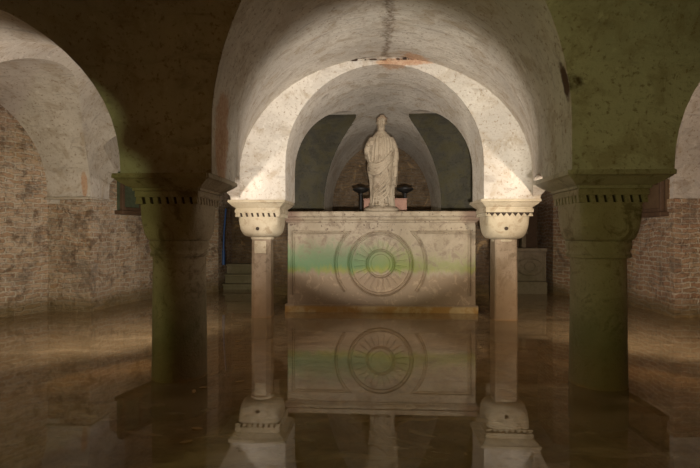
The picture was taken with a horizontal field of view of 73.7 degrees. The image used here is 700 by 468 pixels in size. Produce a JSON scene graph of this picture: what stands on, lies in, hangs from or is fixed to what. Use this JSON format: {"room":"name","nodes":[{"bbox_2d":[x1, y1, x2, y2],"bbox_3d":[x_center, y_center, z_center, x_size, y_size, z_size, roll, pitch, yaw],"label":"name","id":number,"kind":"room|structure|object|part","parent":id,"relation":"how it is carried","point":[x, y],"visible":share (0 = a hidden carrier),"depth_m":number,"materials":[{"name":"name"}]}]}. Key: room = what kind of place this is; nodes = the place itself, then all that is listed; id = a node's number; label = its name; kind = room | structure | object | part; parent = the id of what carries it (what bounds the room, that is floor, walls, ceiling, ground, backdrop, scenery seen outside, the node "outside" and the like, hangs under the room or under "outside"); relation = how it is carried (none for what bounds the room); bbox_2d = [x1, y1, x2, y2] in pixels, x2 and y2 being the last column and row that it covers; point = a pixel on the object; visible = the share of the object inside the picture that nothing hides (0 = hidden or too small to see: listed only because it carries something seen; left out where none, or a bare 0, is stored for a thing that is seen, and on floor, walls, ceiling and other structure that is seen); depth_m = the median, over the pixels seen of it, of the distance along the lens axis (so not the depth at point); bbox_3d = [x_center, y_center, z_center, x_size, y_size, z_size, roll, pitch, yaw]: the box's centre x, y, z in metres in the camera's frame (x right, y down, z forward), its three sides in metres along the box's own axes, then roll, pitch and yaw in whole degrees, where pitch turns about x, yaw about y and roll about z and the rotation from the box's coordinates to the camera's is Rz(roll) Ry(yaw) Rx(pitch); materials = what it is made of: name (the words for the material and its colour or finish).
{"room":"church","nodes":[
{"label":"church","id":0,"kind":"room"},
{"bbox_2d":[0,104,47,338],"bbox_3d":[-5.667,-0.600,2.251,0.897,4.200,10.670,0,0,6],"label":"wall","id":1,"kind":"structure","parent":0,"point":[23,186],"depth_m":6.91,"materials":[{"name":"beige brick"}]},
{"bbox_2d":[109,179,231,323],"bbox_3d":[-3.422,-0.400,9.289,0.828,3.800,3.439,0,0,27],"label":"wall","id":2,"kind":"structure","parent":0,"point":[132,262],"depth_m":8.38,"materials":[{"name":"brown brick"}]},
{"bbox_2d":[115,172,140,215],"bbox_3d":[-3.792,-0.690,8.295,0.309,0.720,1.005,0,0,17],"label":"window","id":3,"kind":"structure","parent":2,"relation":"in","point":[126,199],"depth_m":7.95,"materials":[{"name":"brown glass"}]},
{"bbox_3d":[-3.837,-0.725,7.865,0.070,0.650,0.055,0,0,17],"label":"frame","id":4,"kind":"part","parent":3,"relation":"part of","materials":[{"name":"brown wood"}]},
{"bbox_3d":[-3.744,-0.362,8.281,0.209,0.065,1.005,0,0,17],"label":"sill","id":5,"kind":"part","parent":3,"relation":"part of","materials":[{"name":"beige stone"}]},
{"bbox_3d":[-3.715,-0.427,8.272,0.070,0.055,0.795,0,0,17],"label":"frame","id":6,"kind":"part","parent":3,"relation":"part of","materials":[{"name":"brown wood"}]},
{"bbox_2d":[273,210,324,309],"bbox_3d":[-0.970,0.515,9.975,1.010,1.970,1.590,0,0,3],"label":"wall","id":7,"kind":"structure","parent":0,"point":[280,243],"depth_m":9.20,"materials":[{"name":"brick"}]},
{"bbox_2d":[0,0,699,210],"bbox_3d":[0.212,-1.785,3.794,13.200,2.630,14.400,0,0,3],"label":"ceiling","id":8,"kind":"structure","parent":0,"point":[490,99],"depth_m":4.31,"materials":[{"name":"paint"}]},
{"bbox_2d":[0,303,699,467],"bbox_3d":[0.251,1.600,4.493,13.200,0.200,15.800,0,0,3],"label":"floor","id":9,"kind":"structure","parent":0,"point":[28,440],"depth_m":4.25,"materials":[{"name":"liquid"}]},
{"bbox_2d":[47,199,111,331],"bbox_3d":[-4.425,0.475,7.493,0.926,2.050,0.589,0,0,3],"label":"wall pier","id":10,"kind":"object","parent":9,"relation":"on","point":[79,231],"visible":0.93,"depth_m":7.23,"materials":[{"name":"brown brick"}]},
{"bbox_2d":[45,197,112,201],"bbox_3d":[-4.308,-0.550,7.452,0.725,0.030,0.600,0,0,3],"label":"trim","id":11,"kind":"structure","parent":10,"relation":"attached to","point":[49,198],"depth_m":7.17,"materials":[{"name":"grey stone"}]},
{"bbox_2d":[111,172,237,420],"bbox_3d":[-1.446,0.515,3.967,0.771,1.970,0.771,0,0,3],"label":"stone column","id":12,"kind":"structure","parent":9,"relation":"on","point":[178,209],"depth_m":3.76,"materials":[{"name":"beige stone"}]},
{"bbox_2d":[223,263,251,303],"bbox_3d":[-2.115,1.080,10.359,1.240,0.840,0.670,0,0,3],"label":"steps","id":13,"kind":"structure","parent":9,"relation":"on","point":[238,276],"depth_m":10.18,"materials":[{"name":"stone"}]},
{"bbox_2d":[222,208,226,264],"bbox_3d":[-2.711,0.054,10.059,0.076,1.213,0.156,0,0,3],"label":"pipe","id":14,"kind":"object","parent":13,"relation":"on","point":[223,250],"visible":1,"depth_m":10.02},
{"bbox_2d":[228,200,293,338],"bbox_3d":[-1.272,0.515,6.802,0.795,1.970,0.795,0,0,3],"label":"stone column","id":15,"kind":"structure","parent":9,"relation":"on","point":[262,221],"depth_m":6.66,"materials":[{"name":"beige stone"}]},
{"bbox_2d":[0,290,699,467],"bbox_3d":[0.194,1.200,3.645,11.180,0.001,13.900,0,0,3],"label":"water","id":16,"kind":"object","parent":9,"relation":"on","point":[222,452],"visible":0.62,"depth_m":3.49,"materials":[{"name":"brown liquid"}]},
{"bbox_2d":[285,211,478,332],"bbox_3d":[0.496,0.578,7.654,3.020,1.845,1.140,0,0,3],"label":"altar","id":17,"kind":"object","parent":9,"relation":"on","point":[387,265],"visible":0.98,"depth_m":7.13,"materials":[{"name":"stone"}]},
{"bbox_3d":[-0.442,0.443,7.191,0.939,0.995,0.036,0,0,3],"label":"panel moulding","id":18,"kind":"part","parent":17,"relation":"part of","materials":[{"name":"stone"}]},
{"bbox_2d":[353,186,368,210],"bbox_3d":[0.197,0.326,8.352,0.300,2.348,0.300,0,0,3],"label":"candle stand","id":19,"kind":"object","parent":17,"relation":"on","point":[360,189],"visible":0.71,"depth_m":8.32,"materials":[{"name":"black paint"}]},
{"bbox_2d":[353,186,368,192],"bbox_3d":[0.197,-0.787,8.352,0.300,0.120,0.300,0,0,3],"label":"tray","id":20,"kind":"object","parent":19,"relation":"on","point":[360,189],"depth_m":8.26,"materials":[{"name":"black paint"}]},
{"bbox_3d":[0.197,0.371,8.352,0.240,2.258,0.240,0,0,3],"label":"post","id":21,"kind":"part","parent":19,"relation":"part of","materials":[{"name":"black metal"}]},
{"bbox_2d":[364,115,398,210],"bbox_3d":[0.501,-1.123,7.442,0.562,1.557,0.423,0,0,3],"label":"statue","id":22,"kind":"object","parent":17,"relation":"on","point":[381,152],"visible":1,"depth_m":7.32,"materials":[{"name":"stone"}]},
{"bbox_3d":[0.496,-0.260,7.654,3.020,0.170,1.140,0,0,3],"label":"cornice","id":23,"kind":"part","parent":17,"relation":"part of","materials":[{"name":"stone"}]},
{"bbox_2d":[363,198,406,210],"bbox_3d":[0.602,-0.472,7.989,0.745,0.255,0.240,0,0,3],"label":"marble block","id":24,"kind":"object","parent":17,"relation":"on","point":[400,203],"visible":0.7,"depth_m":7.87,"materials":[{"name":"pink stone"}]},
{"bbox_3d":[0.602,-0.590,7.989,0.745,0.020,0.240,0,0,3],"label":"moulding","id":25,"kind":"part","parent":24,"relation":"part of","materials":[{"name":"pink stone"}]},
{"bbox_2d":[397,186,412,197],"bbox_3d":[0.979,0.326,8.308,0.300,2.348,0.300,0,0,3],"label":"candle stand","id":26,"kind":"object","parent":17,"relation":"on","point":[404,189],"visible":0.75,"depth_m":8.23,"materials":[{"name":"black paint"}]},
{"bbox_2d":[397,186,412,192],"bbox_3d":[0.979,-0.787,8.308,0.300,0.120,0.300,0,0,3],"label":"tray","id":27,"kind":"object","parent":26,"relation":"on","point":[404,189],"depth_m":8.21,"materials":[{"name":"black paint"}]},
{"bbox_3d":[1.376,0.443,7.089,0.939,0.995,0.036,0,0,3],"label":"panel moulding","id":28,"kind":"part","parent":17,"relation":"part of","materials":[{"name":"stone"}]},
{"bbox_2d":[470,199,541,342],"bbox_3d":[2.172,0.515,6.609,0.795,1.970,0.795,0,0,3],"label":"stone column","id":29,"kind":"structure","parent":9,"relation":"on","point":[503,222],"depth_m":6.45,"materials":[{"name":"beige stone"}]},
{"bbox_2d":[489,211,546,308],"bbox_3d":[3.449,0.500,9.843,1.092,2.000,1.000,0,0,3],"label":"altar","id":30,"kind":"object","parent":9,"relation":"on","point":[531,259],"visible":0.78,"depth_m":9.42,"materials":[{"name":"stone"}]},
{"bbox_3d":[3.659,-0.107,10.026,0.652,0.785,0.090,0,0,3],"label":"panel","id":31,"kind":"part","parent":30,"relation":"part of","materials":[{"name":"brown stone"}]},
{"bbox_2d":[533,169,676,430],"bbox_3d":[1.998,0.515,3.764,0.771,1.970,0.771,0,0,3],"label":"stone column","id":32,"kind":"structure","parent":9,"relation":"on","point":[600,210],"depth_m":3.57,"materials":[{"name":"beige stone"}]},
{"bbox_2d":[657,198,699,338],"bbox_3d":[5.260,0.495,6.923,1.246,2.010,0.508,0,0,0],"label":"wall pier","id":33,"kind":"object","parent":9,"relation":"on","point":[678,233],"visible":0.97,"depth_m":6.68,"materials":[{"name":"red brick"}]},
{"bbox_2d":[232,148,537,276],"bbox_3d":[0.604,-0.600,10.797,12.400,4.200,0.412,0,0,3],"label":"wall","id":34,"kind":"structure","parent":0,"point":[354,174],"depth_m":10.62,"materials":[{"name":"brick"}]},
{"bbox_2d":[440,210,488,311],"bbox_3d":[2.265,0.515,9.794,0.910,1.970,1.590,0,0,3],"label":"wall","id":35,"kind":"structure","parent":0,"point":[482,243],"depth_m":8.98,"materials":[{"name":"brick"}]},
{"bbox_2d":[538,177,669,331],"bbox_3d":[4.608,-0.400,8.632,0.765,3.800,3.791,0,0,-14],"label":"wall","id":36,"kind":"structure","parent":0,"point":[642,266],"depth_m":7.81,"materials":[{"name":"red brick"}]},
{"bbox_2d":[642,180,668,217],"bbox_3d":[4.690,-0.530,7.351,0.310,0.540,1.108,0,0,1],"label":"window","id":37,"kind":"structure","parent":36,"relation":"in","point":[658,196],"depth_m":6.98,"materials":[{"name":"brown wood"}]},
{"bbox_3d":[4.610,-0.357,7.354,0.070,0.055,0.893,0,0,1],"label":"frame","id":38,"kind":"part","parent":37,"relation":"part of","materials":[{"name":"brown wood"}]},
{"bbox_3d":[4.640,-0.292,7.352,0.210,0.065,1.107,0,0,1],"label":"sill","id":39,"kind":"part","parent":37,"relation":"part of","materials":[{"name":"beige stone"}]},
{"bbox_3d":[4.600,-0.565,6.881,0.072,0.470,0.055,0,0,3],"label":"frame","id":40,"kind":"part","parent":37,"relation":"part of","materials":[{"name":"brown wood"}]}
]}

